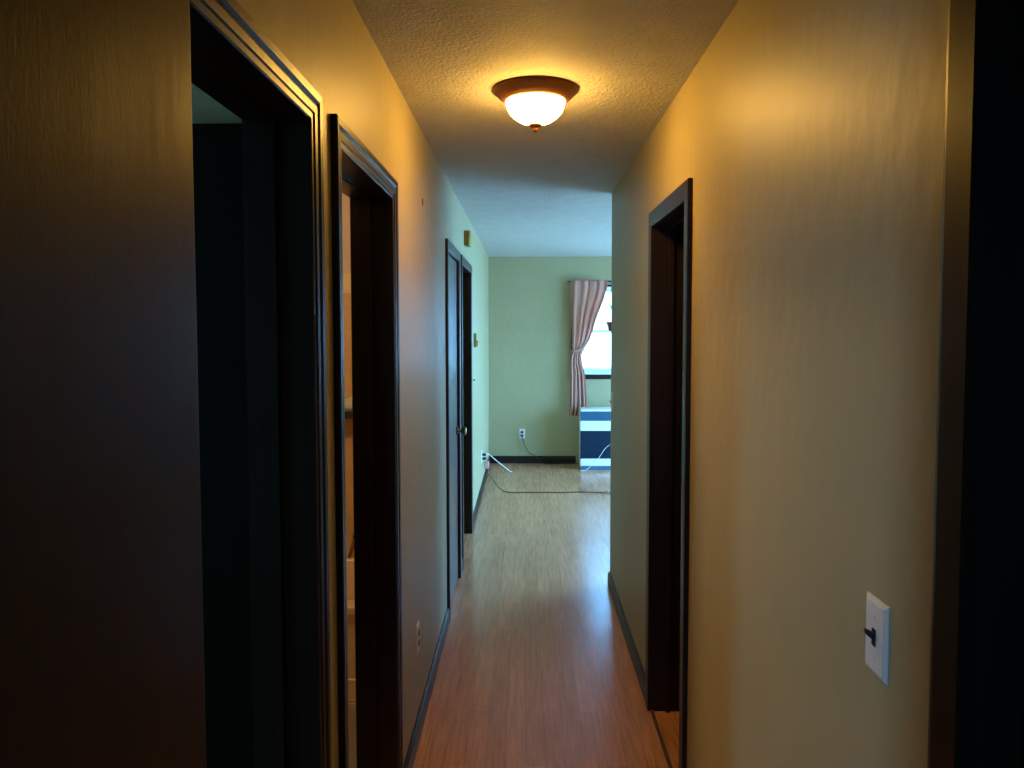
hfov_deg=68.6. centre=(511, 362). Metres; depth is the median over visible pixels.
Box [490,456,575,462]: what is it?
baseboard
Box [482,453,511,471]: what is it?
extension cord
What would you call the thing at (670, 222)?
door
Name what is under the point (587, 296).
curtain
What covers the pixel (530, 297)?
wall
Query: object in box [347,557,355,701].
bathtub
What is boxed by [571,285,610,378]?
window
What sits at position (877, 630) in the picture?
light switch
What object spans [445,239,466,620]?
door
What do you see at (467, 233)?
door chime
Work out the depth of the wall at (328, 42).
2.76 m
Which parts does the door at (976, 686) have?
casing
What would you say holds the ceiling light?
attached to the ceiling
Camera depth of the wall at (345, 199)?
3.86 m
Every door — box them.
[0,0,205,767]
[189,0,331,767]
[330,114,402,767]
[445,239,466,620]
[461,254,472,569]
[645,178,692,767]
[927,0,1023,767]
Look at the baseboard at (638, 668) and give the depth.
3.80 m
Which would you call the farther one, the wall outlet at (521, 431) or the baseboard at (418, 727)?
the wall outlet at (521, 431)
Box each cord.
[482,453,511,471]
[482,457,607,492]
[521,434,577,463]
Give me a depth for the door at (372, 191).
2.42 m
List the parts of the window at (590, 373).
sash, frame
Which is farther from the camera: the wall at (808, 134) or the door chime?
the door chime
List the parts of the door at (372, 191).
casing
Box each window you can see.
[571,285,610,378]
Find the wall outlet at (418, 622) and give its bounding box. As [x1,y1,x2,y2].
[416,620,419,655]
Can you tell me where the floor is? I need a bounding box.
[348,463,678,767]
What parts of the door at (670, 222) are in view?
casing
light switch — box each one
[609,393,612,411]
[864,591,889,685]
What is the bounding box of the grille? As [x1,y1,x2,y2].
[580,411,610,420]
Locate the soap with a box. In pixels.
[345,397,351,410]
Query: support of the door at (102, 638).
in the wall at (328, 42)
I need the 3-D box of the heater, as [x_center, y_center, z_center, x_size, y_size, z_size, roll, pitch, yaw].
[1.171,0.863,8.592,0.799,0.690,0.253,0,3,1]
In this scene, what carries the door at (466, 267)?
in the wall at (328, 42)
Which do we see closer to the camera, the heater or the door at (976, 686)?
the door at (976, 686)
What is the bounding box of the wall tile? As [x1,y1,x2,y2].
[343,293,353,556]
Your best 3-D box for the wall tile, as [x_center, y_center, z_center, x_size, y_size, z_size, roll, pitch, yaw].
[-1.353,0.541,3.924,1.756,1.800,0.013,0,3,1]
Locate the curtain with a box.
[569,279,607,415]
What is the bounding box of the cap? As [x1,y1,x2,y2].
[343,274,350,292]
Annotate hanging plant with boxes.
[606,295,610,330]
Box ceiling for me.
[352,0,738,256]
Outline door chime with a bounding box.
[464,230,471,246]
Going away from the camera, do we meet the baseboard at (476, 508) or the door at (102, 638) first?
the door at (102, 638)
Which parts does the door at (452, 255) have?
knob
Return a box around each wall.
[191,83,241,123]
[236,0,488,767]
[342,193,350,273]
[489,257,611,462]
[610,0,947,767]
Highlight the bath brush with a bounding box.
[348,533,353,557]
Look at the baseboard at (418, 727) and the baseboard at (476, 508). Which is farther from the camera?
the baseboard at (476, 508)
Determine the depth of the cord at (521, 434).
8.86 m
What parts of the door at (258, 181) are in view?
casing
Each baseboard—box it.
[403,607,449,767]
[473,456,489,528]
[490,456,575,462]
[608,572,644,700]
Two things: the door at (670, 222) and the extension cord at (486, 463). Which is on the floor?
the extension cord at (486, 463)
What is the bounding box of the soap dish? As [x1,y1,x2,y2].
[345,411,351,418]
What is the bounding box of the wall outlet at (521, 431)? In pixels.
[519,429,524,438]
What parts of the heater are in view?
panel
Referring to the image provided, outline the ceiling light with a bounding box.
[493,76,577,132]
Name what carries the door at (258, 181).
in the wall at (328, 42)
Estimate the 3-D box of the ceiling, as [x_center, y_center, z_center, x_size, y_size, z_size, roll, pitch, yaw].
[0.144,-0.996,2.577,7.200,0.120,12.850,0,3,1]
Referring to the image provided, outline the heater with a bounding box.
[579,407,610,469]
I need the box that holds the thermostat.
[474,333,478,346]
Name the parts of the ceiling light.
lamp shade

